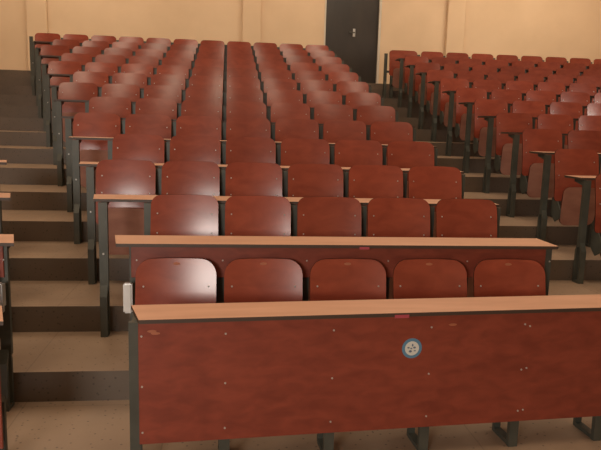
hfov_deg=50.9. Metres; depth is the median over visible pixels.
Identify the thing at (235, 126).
seat
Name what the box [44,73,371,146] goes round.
desk
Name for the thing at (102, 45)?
seat
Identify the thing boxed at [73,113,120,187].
seat
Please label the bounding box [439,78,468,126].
seat
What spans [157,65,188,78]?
seat
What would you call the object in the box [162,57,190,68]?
seat
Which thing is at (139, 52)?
seat
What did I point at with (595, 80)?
seat
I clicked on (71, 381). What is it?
floor
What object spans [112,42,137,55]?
seat
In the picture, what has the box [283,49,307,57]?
seat
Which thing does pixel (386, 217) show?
seat
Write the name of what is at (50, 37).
seat
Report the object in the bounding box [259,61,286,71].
seat
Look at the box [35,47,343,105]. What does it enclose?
desk
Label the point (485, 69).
seat
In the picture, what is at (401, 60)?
desk
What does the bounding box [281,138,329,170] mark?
seat
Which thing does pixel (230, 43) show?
seat
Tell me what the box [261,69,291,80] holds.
seat
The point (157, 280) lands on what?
seat
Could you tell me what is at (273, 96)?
seat
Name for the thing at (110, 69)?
seat
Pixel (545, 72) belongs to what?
seat
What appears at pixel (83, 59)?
seat
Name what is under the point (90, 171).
desk
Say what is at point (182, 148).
seat
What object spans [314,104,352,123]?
seat
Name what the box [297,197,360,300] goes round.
seat
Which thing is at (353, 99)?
seat
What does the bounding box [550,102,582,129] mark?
seat
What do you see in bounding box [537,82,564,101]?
seat
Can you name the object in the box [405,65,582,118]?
desk
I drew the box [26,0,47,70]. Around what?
trim
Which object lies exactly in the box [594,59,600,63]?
seat
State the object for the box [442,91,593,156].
desk
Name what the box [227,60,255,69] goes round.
seat
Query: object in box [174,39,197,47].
seat
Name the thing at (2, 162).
desk
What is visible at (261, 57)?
seat
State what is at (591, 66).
seat
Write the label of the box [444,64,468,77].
seat
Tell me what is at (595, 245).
seat
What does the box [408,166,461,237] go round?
seat
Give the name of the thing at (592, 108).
seat
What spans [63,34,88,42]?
seat
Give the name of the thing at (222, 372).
desk
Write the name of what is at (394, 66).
seat
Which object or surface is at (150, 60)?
seat
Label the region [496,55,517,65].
seat
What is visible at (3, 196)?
desk
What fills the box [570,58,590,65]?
seat
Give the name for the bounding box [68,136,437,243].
desk
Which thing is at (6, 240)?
desk
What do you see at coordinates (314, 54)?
seat
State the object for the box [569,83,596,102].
seat
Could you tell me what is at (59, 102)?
desk
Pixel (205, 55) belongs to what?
seat
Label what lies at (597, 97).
seat
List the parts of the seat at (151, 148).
backrest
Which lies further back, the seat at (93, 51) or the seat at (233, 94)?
the seat at (93, 51)
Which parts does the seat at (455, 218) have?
backrest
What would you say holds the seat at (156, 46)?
attached to the desk at (33, 43)
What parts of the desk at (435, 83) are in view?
leg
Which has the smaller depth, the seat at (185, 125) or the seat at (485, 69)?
the seat at (185, 125)
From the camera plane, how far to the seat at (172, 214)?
4.07 m
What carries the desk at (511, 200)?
on the floor
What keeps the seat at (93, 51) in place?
attached to the desk at (37, 50)
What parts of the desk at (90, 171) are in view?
leg, leg, leg, leg, leg, leg, leg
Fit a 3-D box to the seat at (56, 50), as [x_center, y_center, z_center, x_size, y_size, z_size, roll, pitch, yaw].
[-3.779,-2.417,9.724,0.427,0.695,0.175,1,9,-7]
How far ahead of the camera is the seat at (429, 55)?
11.82 m
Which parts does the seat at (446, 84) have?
backrest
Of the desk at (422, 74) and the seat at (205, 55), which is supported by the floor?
the desk at (422, 74)
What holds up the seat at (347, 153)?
attached to the desk at (77, 215)
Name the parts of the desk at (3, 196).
leg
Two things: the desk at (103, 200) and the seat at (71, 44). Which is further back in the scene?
the seat at (71, 44)
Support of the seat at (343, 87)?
attached to the desk at (48, 77)
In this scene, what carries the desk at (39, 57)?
on the floor
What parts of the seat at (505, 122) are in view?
backrest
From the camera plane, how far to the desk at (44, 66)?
8.56 m
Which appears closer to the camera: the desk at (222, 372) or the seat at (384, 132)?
the desk at (222, 372)
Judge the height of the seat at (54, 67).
0.695 m
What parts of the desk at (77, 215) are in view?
leg, leg, leg, leg, leg, leg, leg, leg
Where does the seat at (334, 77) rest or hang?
attached to the desk at (44, 66)
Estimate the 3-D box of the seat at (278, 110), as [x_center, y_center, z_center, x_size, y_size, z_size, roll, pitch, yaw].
[-0.111,-0.966,6.811,0.427,0.695,0.175,1,9,-7]
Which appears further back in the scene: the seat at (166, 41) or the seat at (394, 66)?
the seat at (394, 66)
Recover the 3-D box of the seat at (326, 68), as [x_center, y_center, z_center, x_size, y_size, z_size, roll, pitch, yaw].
[0.527,-2.092,9.566,0.427,0.695,0.175,1,9,-7]
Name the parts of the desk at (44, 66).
leg, leg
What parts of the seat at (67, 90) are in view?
backrest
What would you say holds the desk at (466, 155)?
on the floor
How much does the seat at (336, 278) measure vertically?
0.605 m
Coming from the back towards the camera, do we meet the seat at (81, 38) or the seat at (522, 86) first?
the seat at (81, 38)
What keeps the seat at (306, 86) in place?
attached to the desk at (48, 77)
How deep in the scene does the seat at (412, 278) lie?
3.57 m
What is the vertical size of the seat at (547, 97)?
0.695 m
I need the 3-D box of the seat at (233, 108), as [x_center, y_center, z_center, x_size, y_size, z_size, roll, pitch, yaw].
[-0.580,-0.971,6.755,0.427,0.695,0.175,1,9,-7]
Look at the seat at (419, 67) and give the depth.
10.41 m
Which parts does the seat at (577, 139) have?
backrest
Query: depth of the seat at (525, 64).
11.34 m
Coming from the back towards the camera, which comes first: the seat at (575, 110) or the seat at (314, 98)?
the seat at (575, 110)
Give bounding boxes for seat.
[35,33,59,54]
[41,45,69,73]
[48,61,81,110]
[53,39,79,48]
[58,82,97,142]
[61,53,91,64]
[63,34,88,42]
[73,46,100,56]
[73,71,108,86]
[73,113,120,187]
[82,40,108,49]
[85,62,117,83]
[89,97,130,133]
[91,35,115,43]
[95,54,125,66]
[96,160,155,254]
[102,84,139,101]
[104,48,131,57]
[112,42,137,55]
[112,73,146,87]
[112,134,164,194]
[119,37,143,48]
[121,64,152,76]
[125,114,171,138]
[129,56,158,67]
[135,49,162,59]
[135,98,176,121]
[135,258,215,304]
[141,43,166,52]
[144,85,181,102]
[146,38,170,46]
[150,194,217,235]
[151,74,184,89]
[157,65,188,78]
[161,161,219,203]
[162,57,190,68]
[166,50,193,60]
[170,44,195,53]
[170,136,220,163]
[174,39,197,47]
[176,116,220,139]
[181,100,221,120]
[185,87,222,104]
[189,76,222,90]
[192,66,222,78]
[195,58,223,69]
[197,52,223,61]
[199,45,223,53]
[200,40,224,47]
[224,258,302,302]
[225,162,281,196]
[225,196,290,235]
[226,88,262,104]
[226,101,265,120]
[226,117,270,139]
[226,137,275,164]
[227,41,250,47]
[227,47,251,54]
[227,53,253,61]
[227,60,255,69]
[227,68,257,78]
[227,77,259,89]
[253,42,276,49]
[255,48,279,56]
[257,54,282,63]
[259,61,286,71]
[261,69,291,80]
[264,78,296,92]
[267,89,302,105]
[271,103,309,121]
[275,119,318,144]
[280,44,302,50]
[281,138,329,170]
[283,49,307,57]
[286,55,312,64]
[288,164,342,204]
[290,62,318,72]
[295,70,324,82]
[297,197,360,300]
[300,80,332,103]
[305,45,328,52]
[307,91,341,106]
[310,50,334,58]
[310,258,385,300]
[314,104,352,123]
[315,56,341,65]
[321,64,348,73]
[323,120,365,142]
[328,72,357,83]
[334,140,382,196]
[336,81,368,104]
[346,92,380,120]
[349,165,402,236]
[357,105,394,124]
[367,198,429,298]
[370,121,412,164]
[387,141,433,197]
[389,50,416,87]
[393,259,466,298]
[404,56,427,95]
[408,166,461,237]
[414,62,439,104]
[421,51,442,62]
[426,70,453,114]
[432,57,454,69]
[436,199,496,296]
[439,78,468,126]
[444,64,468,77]
[446,53,468,63]
[455,88,486,140]
[457,71,483,87]
[459,58,481,70]
[472,54,493,64]
[472,65,496,79]
[473,79,501,98]
[473,99,507,156]
[473,259,545,296]
[485,59,507,71]
[488,72,513,88]
[491,89,521,112]
[494,113,532,174]
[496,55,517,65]
[500,66,524,80]
[505,81,533,100]
[511,61,533,73]
[512,101,544,128]
[518,73,543,90]
[520,129,561,197]
[521,56,542,63]
[526,90,555,113]
[528,67,552,81]
[537,62,559,74]
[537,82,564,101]
[537,114,573,148]
[546,57,566,64]
[547,75,572,91]
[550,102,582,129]
[551,149,598,225]
[556,68,579,82]
[560,92,589,114]
[563,63,585,75]
[567,130,600,173]
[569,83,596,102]
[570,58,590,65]
[576,76,600,92]
[578,115,600,130]
[583,69,600,76]
[587,103,600,115]
[589,64,600,69]
[590,174,600,255]
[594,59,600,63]
[594,93,600,102]
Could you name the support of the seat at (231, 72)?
attached to the desk at (44, 66)
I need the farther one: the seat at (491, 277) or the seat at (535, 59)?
the seat at (535, 59)
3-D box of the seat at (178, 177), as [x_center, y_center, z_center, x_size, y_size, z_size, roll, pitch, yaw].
[-0.822,-0.124,4.717,0.427,0.695,0.175,1,9,-7]
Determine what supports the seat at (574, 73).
attached to the desk at (411, 67)
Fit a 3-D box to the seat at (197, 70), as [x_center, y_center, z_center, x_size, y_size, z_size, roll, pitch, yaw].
[-1.277,-1.827,8.682,0.427,0.695,0.175,1,9,-7]
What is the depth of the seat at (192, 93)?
7.38 m
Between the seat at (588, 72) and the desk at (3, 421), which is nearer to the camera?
the desk at (3, 421)
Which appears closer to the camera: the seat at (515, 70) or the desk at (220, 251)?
the desk at (220, 251)
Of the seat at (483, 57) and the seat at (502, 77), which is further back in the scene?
the seat at (483, 57)
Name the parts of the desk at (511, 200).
leg, leg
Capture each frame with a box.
[29,36,330,85]
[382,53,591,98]
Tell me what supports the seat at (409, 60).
attached to the desk at (401, 60)
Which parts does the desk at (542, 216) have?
leg, leg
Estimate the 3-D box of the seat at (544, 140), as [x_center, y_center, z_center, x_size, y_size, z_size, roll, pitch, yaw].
[2.467,-0.628,6.452,0.427,0.695,0.175,1,9,-7]
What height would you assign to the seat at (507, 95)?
0.695 m
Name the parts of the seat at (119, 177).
backrest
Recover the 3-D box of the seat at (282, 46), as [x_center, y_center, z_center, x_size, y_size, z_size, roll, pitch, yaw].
[-0.169,-2.947,11.492,0.427,0.695,0.175,1,9,-7]
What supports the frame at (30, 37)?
on the floor
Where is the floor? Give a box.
[0,69,600,449]
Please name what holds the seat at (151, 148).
attached to the desk at (77, 215)
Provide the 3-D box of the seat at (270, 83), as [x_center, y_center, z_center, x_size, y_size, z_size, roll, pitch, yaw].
[-0.262,-1.534,8.133,0.427,0.695,0.175,1,9,-7]
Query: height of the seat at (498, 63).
0.695 m
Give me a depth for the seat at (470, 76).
9.84 m
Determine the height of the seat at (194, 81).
0.695 m
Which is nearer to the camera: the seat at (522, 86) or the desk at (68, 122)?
the desk at (68, 122)
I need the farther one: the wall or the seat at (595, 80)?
the wall
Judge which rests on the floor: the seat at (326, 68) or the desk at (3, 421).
the desk at (3, 421)
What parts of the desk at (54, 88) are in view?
leg, leg, leg, leg, leg, leg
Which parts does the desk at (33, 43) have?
leg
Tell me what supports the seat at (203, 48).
attached to the desk at (33, 43)
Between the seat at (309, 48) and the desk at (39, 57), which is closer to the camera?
the desk at (39, 57)
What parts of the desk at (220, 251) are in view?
leg, leg, leg, modesty panel, leg, leg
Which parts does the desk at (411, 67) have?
leg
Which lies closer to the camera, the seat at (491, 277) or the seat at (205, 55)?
the seat at (491, 277)
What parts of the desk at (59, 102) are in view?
leg, leg, leg, leg, leg, leg, leg, leg, leg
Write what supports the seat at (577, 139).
attached to the desk at (511, 200)
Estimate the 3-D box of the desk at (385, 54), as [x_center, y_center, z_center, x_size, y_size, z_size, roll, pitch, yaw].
[3.842,-2.753,12.099,4.605,0.850,0.096,1,9,-7]
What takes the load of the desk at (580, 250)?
on the floor
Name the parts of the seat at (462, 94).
backrest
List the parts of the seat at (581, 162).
backrest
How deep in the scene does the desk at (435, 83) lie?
9.19 m
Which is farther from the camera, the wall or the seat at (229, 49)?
the wall
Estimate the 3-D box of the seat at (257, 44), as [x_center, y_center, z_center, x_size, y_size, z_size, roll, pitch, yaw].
[-0.639,-2.952,11.437,0.427,0.695,0.175,1,9,-7]
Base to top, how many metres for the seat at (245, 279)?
0.605 m
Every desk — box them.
[0,160,6,200]
[0,193,10,233]
[0,234,14,411]
[0,306,7,449]
[30,41,336,95]
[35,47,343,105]
[36,55,351,117]
[41,63,360,131]
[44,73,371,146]
[48,85,383,164]
[53,99,398,185]
[60,116,415,211]
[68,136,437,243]
[79,162,464,283]
[93,194,500,336]
[115,235,558,320]
[128,294,600,449]
[395,58,588,107]
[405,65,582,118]
[416,72,576,129]
[428,81,599,142]
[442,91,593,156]
[458,102,586,173]
[478,116,577,193]
[501,132,567,216]
[529,151,600,246]
[564,175,595,283]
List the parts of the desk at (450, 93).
leg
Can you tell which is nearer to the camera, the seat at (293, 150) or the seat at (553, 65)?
the seat at (293, 150)
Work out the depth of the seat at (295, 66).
9.52 m
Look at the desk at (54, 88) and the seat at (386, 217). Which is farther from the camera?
the desk at (54, 88)
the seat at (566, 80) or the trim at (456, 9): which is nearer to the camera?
the seat at (566, 80)
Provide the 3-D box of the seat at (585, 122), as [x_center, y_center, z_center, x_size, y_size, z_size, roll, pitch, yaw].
[3.380,-0.902,7.231,0.427,0.695,0.175,1,9,-7]
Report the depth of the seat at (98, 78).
7.87 m
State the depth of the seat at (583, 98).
8.63 m
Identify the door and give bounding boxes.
[324,0,381,82]
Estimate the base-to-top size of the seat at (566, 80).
0.695 m
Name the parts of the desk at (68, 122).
leg, leg, leg, leg, leg, leg, leg, leg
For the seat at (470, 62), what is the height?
0.695 m
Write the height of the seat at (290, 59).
0.695 m
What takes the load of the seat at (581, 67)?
attached to the desk at (401, 60)
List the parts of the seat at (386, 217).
backrest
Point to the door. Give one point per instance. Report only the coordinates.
(352, 28)
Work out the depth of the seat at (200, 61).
9.36 m
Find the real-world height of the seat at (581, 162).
0.695 m
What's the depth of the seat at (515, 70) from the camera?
10.62 m
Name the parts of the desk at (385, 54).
leg, leg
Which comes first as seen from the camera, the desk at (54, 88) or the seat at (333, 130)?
the seat at (333, 130)
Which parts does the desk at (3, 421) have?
modesty panel, leg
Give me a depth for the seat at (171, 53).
9.96 m
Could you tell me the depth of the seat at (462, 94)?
8.43 m
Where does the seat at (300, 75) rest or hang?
attached to the desk at (44, 66)
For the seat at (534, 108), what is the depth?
7.85 m
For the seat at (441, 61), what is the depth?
11.16 m
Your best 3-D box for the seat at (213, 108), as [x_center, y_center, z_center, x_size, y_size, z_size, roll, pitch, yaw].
[-1.050,-0.976,6.700,0.427,0.695,0.175,1,9,-7]
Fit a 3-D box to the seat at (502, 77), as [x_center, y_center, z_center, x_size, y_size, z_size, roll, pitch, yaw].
[3.133,-2.036,9.880,0.427,0.695,0.175,1,9,-7]
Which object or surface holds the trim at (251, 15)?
attached to the wall
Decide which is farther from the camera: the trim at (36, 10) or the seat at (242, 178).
the trim at (36, 10)
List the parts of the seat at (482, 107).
backrest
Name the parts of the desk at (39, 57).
leg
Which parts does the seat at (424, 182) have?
backrest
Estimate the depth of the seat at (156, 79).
7.98 m
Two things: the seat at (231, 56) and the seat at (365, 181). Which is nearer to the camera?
the seat at (365, 181)
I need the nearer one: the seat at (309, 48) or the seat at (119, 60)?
the seat at (119, 60)
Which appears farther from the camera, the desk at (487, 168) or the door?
the door
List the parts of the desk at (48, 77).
leg, leg, leg, leg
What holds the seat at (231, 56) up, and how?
attached to the desk at (37, 50)
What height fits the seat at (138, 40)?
0.695 m
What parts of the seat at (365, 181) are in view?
backrest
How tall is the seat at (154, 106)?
0.695 m
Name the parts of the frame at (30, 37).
leg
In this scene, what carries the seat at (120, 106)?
attached to the desk at (59, 102)
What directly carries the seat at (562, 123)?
attached to the desk at (487, 168)
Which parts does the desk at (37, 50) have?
leg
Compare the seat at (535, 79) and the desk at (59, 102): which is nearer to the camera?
the desk at (59, 102)
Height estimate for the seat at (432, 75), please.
0.695 m
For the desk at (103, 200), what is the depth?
4.13 m
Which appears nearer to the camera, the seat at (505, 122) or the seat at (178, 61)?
the seat at (505, 122)
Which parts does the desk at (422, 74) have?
leg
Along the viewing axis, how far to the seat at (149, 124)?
6.00 m
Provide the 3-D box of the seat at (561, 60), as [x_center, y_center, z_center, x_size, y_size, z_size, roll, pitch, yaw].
[4.898,-2.868,12.099,0.427,0.695,0.175,1,9,-7]
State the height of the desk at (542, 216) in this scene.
0.875 m
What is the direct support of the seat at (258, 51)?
attached to the desk at (33, 43)
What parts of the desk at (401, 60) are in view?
leg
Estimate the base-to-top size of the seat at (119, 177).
0.695 m
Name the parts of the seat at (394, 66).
backrest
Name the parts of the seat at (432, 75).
backrest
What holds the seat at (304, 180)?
attached to the desk at (90, 171)
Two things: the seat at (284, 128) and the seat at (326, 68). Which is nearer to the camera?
the seat at (284, 128)
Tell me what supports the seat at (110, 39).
attached to the frame at (30, 37)
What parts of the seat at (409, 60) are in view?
backrest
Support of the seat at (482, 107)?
attached to the desk at (466, 155)
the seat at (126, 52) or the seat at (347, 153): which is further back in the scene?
the seat at (126, 52)
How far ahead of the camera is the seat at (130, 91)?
7.26 m
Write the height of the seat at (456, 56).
0.695 m
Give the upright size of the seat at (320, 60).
0.695 m
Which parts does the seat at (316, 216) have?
backrest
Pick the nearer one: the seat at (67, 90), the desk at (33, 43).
the seat at (67, 90)
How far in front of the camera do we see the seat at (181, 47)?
10.62 m
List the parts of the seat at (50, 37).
backrest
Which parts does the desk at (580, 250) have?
leg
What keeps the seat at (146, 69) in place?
attached to the desk at (44, 66)
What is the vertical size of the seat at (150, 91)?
0.695 m
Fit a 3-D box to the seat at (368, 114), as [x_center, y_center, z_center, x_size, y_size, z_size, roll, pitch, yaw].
[0.827,-0.957,6.923,0.427,0.695,0.175,1,9,-7]
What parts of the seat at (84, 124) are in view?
backrest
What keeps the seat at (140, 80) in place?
attached to the desk at (48, 77)
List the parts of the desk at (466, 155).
leg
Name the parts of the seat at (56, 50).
backrest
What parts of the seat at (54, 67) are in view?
backrest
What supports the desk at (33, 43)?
on the floor
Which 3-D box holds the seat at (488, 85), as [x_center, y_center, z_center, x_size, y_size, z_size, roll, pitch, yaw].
[2.707,-1.758,9.160,0.427,0.695,0.175,1,9,-7]
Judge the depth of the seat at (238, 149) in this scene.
5.45 m
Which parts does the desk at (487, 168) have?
leg, leg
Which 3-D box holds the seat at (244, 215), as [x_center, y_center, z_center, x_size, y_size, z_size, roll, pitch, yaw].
[-0.279,0.164,4.112,0.427,0.695,0.175,1,9,-7]
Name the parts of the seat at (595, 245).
backrest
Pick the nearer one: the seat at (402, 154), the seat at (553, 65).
the seat at (402, 154)
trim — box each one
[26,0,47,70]
[242,0,260,45]
[444,0,466,57]
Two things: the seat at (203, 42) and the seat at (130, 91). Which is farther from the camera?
the seat at (203, 42)
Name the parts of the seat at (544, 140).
backrest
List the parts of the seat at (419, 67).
backrest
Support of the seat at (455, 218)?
attached to the desk at (103, 200)
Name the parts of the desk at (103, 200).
leg, leg, leg, leg, leg, leg, leg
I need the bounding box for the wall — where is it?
[0,0,600,83]
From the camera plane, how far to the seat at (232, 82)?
8.09 m

